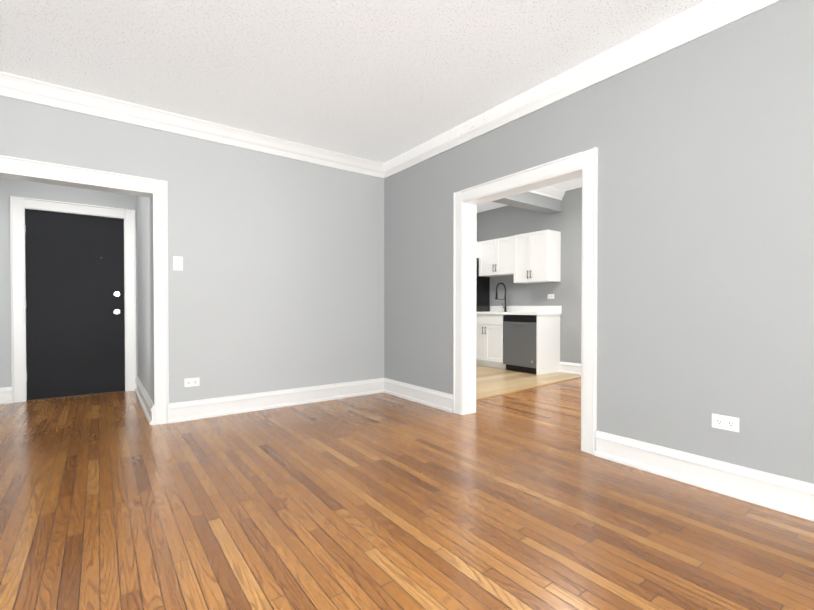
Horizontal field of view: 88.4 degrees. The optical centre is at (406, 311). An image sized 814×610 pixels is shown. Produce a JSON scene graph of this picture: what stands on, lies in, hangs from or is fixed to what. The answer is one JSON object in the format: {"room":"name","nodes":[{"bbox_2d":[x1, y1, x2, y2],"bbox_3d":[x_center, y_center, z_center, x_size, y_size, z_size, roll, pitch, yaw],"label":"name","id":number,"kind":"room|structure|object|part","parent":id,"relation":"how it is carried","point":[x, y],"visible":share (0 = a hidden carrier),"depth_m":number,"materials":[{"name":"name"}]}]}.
{"room":"empty living room","nodes":[
{"label":"empty living room","id":0,"kind":"room"},
{"bbox_2d":[0,96,383,403],"bbox_3d":[-1.906,-0.363,3.757,3.900,2.620,0.160,0,1,-36],"label":"wall","id":1,"kind":"structure","parent":0,"point":[298,274],"depth_m":4.02,"materials":[{"name":"grey paint"}]},
{"bbox_2d":[25,209,124,399],"bbox_3d":[-3.647,-0.072,4.632,0.864,2.004,0.112,0,1,-36],"label":"entry door","id":2,"kind":"structure","parent":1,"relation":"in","point":[75,331],"depth_m":4.62,"materials":[{"name":"black wood"}]},
{"bbox_3d":[-3.648,-0.087,4.603,0.828,1.640,0.068,0,1,-36],"label":"entry door hardware","id":3,"kind":"part","parent":2,"relation":"part of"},
{"bbox_2d":[0,155,168,424],"bbox_3d":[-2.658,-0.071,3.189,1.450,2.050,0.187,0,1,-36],"label":"door frame","id":4,"kind":"structure","parent":1,"relation":"attached to","point":[14,168],"depth_m":3.54,"materials":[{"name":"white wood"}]},
{"bbox_2d":[135,376,153,424],"bbox_3d":[-2.671,0.861,4.232,0.034,0.163,1.810,0,1,-36],"label":"baseboard","id":5,"kind":"structure","parent":1,"relation":"attached to","point":[147,405],"depth_m":3.96,"materials":[{"name":"white wood"}]},
{"bbox_2d":[173,256,182,270],"bbox_3d":[-1.969,-0.413,3.602,0.074,0.120,0.012,0,1,-36],"label":"light switch","id":6,"kind":"object","parent":1,"relation":"attached to","point":[177,262],"visible":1,"depth_m":3.60,"materials":[{"name":"white plastic"}]},
{"bbox_2d":[184,377,199,386],"bbox_3d":[-1.887,0.622,3.675,0.120,0.074,0.008,0,1,-36],"label":"outlet","id":7,"kind":"object","parent":1,"relation":"attached to","point":[189,382],"visible":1,"depth_m":3.67,"materials":[{"name":"white plastic"}]},
{"bbox_2d":[0,71,383,178],"bbox_3d":[-1.845,-1.598,3.653,3.810,0.148,0.060,0,1,-36],"label":"crown molding","id":8,"kind":"structure","parent":1,"relation":"attached to","point":[13,86],"depth_m":3.53,"materials":[{"name":"white wood"}]},
{"bbox_2d":[169,378,383,422],"bbox_3d":[-1.140,0.861,4.214,2.200,0.163,0.034,0,1,-36],"label":"baseboard","id":9,"kind":"structure","parent":1,"relation":"attached to","point":[221,406],"depth_m":4.06,"materials":[{"name":"white wood"}]},
{"bbox_2d":[0,0,705,163],"bbox_3d":[-0.701,-1.715,2.115,4.270,0.120,7.830,0,1,-36],"label":"ceiling","id":10,"kind":"structure","parent":0,"point":[381,81],"depth_m":2.71,"materials":[{"name":"white paint"}]},
{"bbox_2d":[0,377,813,609],"bbox_3d":[0.405,0.994,3.139,7.230,0.080,8.120,0,1,-36],"label":"floor","id":11,"kind":"structure","parent":0,"point":[519,500],"depth_m":1.95,"materials":[{"name":"brown wood"}]},
{"bbox_2d":[476,365,580,398],"bbox_3d":[0.652,0.918,6.268,2.800,0.004,3.055,0,1,-36],"label":"floor","id":12,"kind":"structure","parent":0,"point":[490,381],"depth_m":5.67,"materials":[{"name":"beige wood"}]},
{"bbox_2d":[476,260,489,311],"bbox_3d":[0.928,0.007,7.545,0.780,1.800,0.782,0,1,-36],"label":"refrigerator","id":13,"kind":"object","parent":12,"relation":"on","point":[482,294],"visible":0.02,"depth_m":7.35,"materials":[{"name":"black metal"}]},
{"bbox_2d":[476,314,527,368],"bbox_3d":[1.496,0.478,7.001,0.557,0.868,0.757,0,1,-36],"label":"base cabinet","id":14,"kind":"object","parent":12,"relation":"on","point":[489,327],"depth_m":6.77,"materials":[{"name":"white wood"}]},
{"bbox_2d":[476,310,551,313],"bbox_3d":[1.681,0.028,6.725,0.581,0.038,1.420,0,1,-36],"label":"countertop","id":15,"kind":"structure","parent":14,"relation":"on","point":[491,311],"depth_m":6.62,"materials":[{"name":"white stone"}]},
{"bbox_2d":[495,283,506,311],"bbox_3d":[1.576,-0.240,7.055,0.268,0.492,0.083,0,1,-36],"label":"faucet","id":16,"kind":"object","parent":15,"relation":"on","point":[496,298],"depth_m":7.09,"materials":[{"name":"black"}]},
{"bbox_3d":[2.094,0.487,6.189,0.557,0.868,0.020,0,1,-36],"label":"cabinet panel","id":17,"kind":"part","parent":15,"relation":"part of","materials":[{"name":"white wood"}]},
{"bbox_2d":[503,315,536,373],"bbox_3d":[1.880,0.487,6.428,0.560,0.860,0.606,0,1,-36],"label":"dishwasher","id":18,"kind":"object","parent":12,"relation":"on","point":[519,342],"visible":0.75,"depth_m":6.27,"materials":[{"name":"silver metal"}]},
{"bbox_2d":[476,187,581,363],"bbox_3d":[2.450,-0.440,6.308,0.160,2.720,5.420,0,1,-36],"label":"wall","id":19,"kind":"structure","parent":0,"point":[509,221],"depth_m":6.38,"materials":[{"name":"grey paint"}]},
{"bbox_2d":[476,242,479,257],"bbox_3d":[1.125,-1.070,7.469,0.581,0.286,0.458,0,1,-36],"label":"upper cabinet","id":20,"kind":"object","parent":19,"relation":"attached to","point":[477,243],"depth_m":7.26,"materials":[{"name":"white wood"}]},
{"bbox_2d":[476,237,507,276],"bbox_3d":[1.597,-0.909,7.057,0.311,0.600,0.763,0,1,-36],"label":"upper cabinet","id":21,"kind":"object","parent":19,"relation":"attached to","point":[493,260],"depth_m":7.00,"materials":[{"name":"white wood"}]},
{"bbox_2d":[490,306,559,313],"bbox_3d":[1.909,-0.043,6.892,0.015,0.100,1.420,0,1,-36],"label":"backsplash","id":22,"kind":"structure","parent":19,"relation":"attached to","point":[555,309],"depth_m":6.79,"materials":[{"name":"white stone"}]},
{"bbox_2d":[508,230,560,283],"bbox_3d":[1.990,-0.830,6.516,0.321,0.754,0.691,0,1,-36],"label":"upper cabinet","id":23,"kind":"object","parent":19,"relation":"attached to","point":[532,257],"depth_m":6.33,"materials":[{"name":"white wood"}]},
{"bbox_2d":[547,294,553,298],"bbox_3d":[2.224,-0.232,6.473,0.008,0.074,0.120,0,1,-36],"label":"outlet","id":24,"kind":"object","parent":19,"relation":"attached to","point":[550,296],"visible":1,"depth_m":6.48,"materials":[{"name":"white plastic"}]},
{"bbox_2d":[559,361,580,374],"bbox_3d":[3.081,0.849,5.301,0.034,0.163,2.588,0,1,-36],"label":"baseboard","id":25,"kind":"structure","parent":19,"relation":"attached to","point":[565,367],"depth_m":6.20,"materials":[{"name":"white wood"}]},
{"bbox_2d":[476,177,581,212],"bbox_3d":[1.323,-1.841,5.462,2.960,0.100,5.420,0,1,-36],"label":"ceiling","id":26,"kind":"structure","parent":0,"point":[570,184],"depth_m":6.12,"materials":[{"name":"white paint"}]},
{"bbox_2d":[492,186,564,213],"bbox_3d":[1.158,-1.647,5.554,2.800,0.290,0.280,0,1,-36],"label":"beam","id":27,"kind":"structure","parent":26,"relation":"attached to","point":[547,200],"depth_m":6.02,"materials":[{"name":"grey paint"}]},
{"bbox_2d":[384,0,813,483],"bbox_3d":[1.491,-0.401,2.620,0.160,2.720,6.020,0,1,-36],"label":"wall","id":28,"kind":"structure","parent":0,"point":[705,145],"depth_m":2.36,"materials":[{"name":"grey paint"}]},
{"bbox_2d":[384,378,452,412],"bbox_3d":[0.095,0.859,4.365,0.034,0.163,1.136,0,1,-36],"label":"baseboard","id":29,"kind":"structure","parent":28,"relation":"attached to","point":[429,397],"depth_m":4.30,"materials":[{"name":"white wood"}]},
{"bbox_2d":[453,147,597,454],"bbox_3d":[0.923,-0.071,3.395,0.214,2.044,1.381,0,1,-36],"label":"door frame","id":30,"kind":"structure","parent":28,"relation":"attached to","point":[584,165],"depth_m":3.29,"materials":[{"name":"white wood"}]},
{"bbox_2d":[476,376,580,399],"bbox_3d":[1.509,0.929,5.104,2.809,0.007,0.035,-1,1,-40],"label":"trim","id":31,"kind":"structure","parent":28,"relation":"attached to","point":[526,388],"depth_m":5.03,"materials":[{"name":"brown wood"}]},
{"bbox_2d":[384,0,781,178],"bbox_3d":[1.402,-1.586,2.542,0.060,0.148,5.700,0,1,-36],"label":"crown molding","id":32,"kind":"structure","parent":28,"relation":"attached to","point":[694,23],"depth_m":2.75,"materials":[{"name":"white wood"}]},
{"bbox_2d":[595,430,813,521],"bbox_3d":[2.163,0.889,1.558,0.034,0.163,3.051,0,1,-36],"label":"baseboard","id":33,"kind":"structure","parent":28,"relation":"attached to","point":[790,496],"depth_m":2.25,"materials":[{"name":"white wood"}]},
{"bbox_2d":[712,413,738,431],"bbox_3d":[1.687,0.591,2.220,0.008,0.074,0.120,0,1,-36],"label":"outlet","id":34,"kind":"object","parent":28,"relation":"attached to","point":[729,423],"visible":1,"depth_m":2.22,"materials":[{"name":"white plastic"}]}
]}

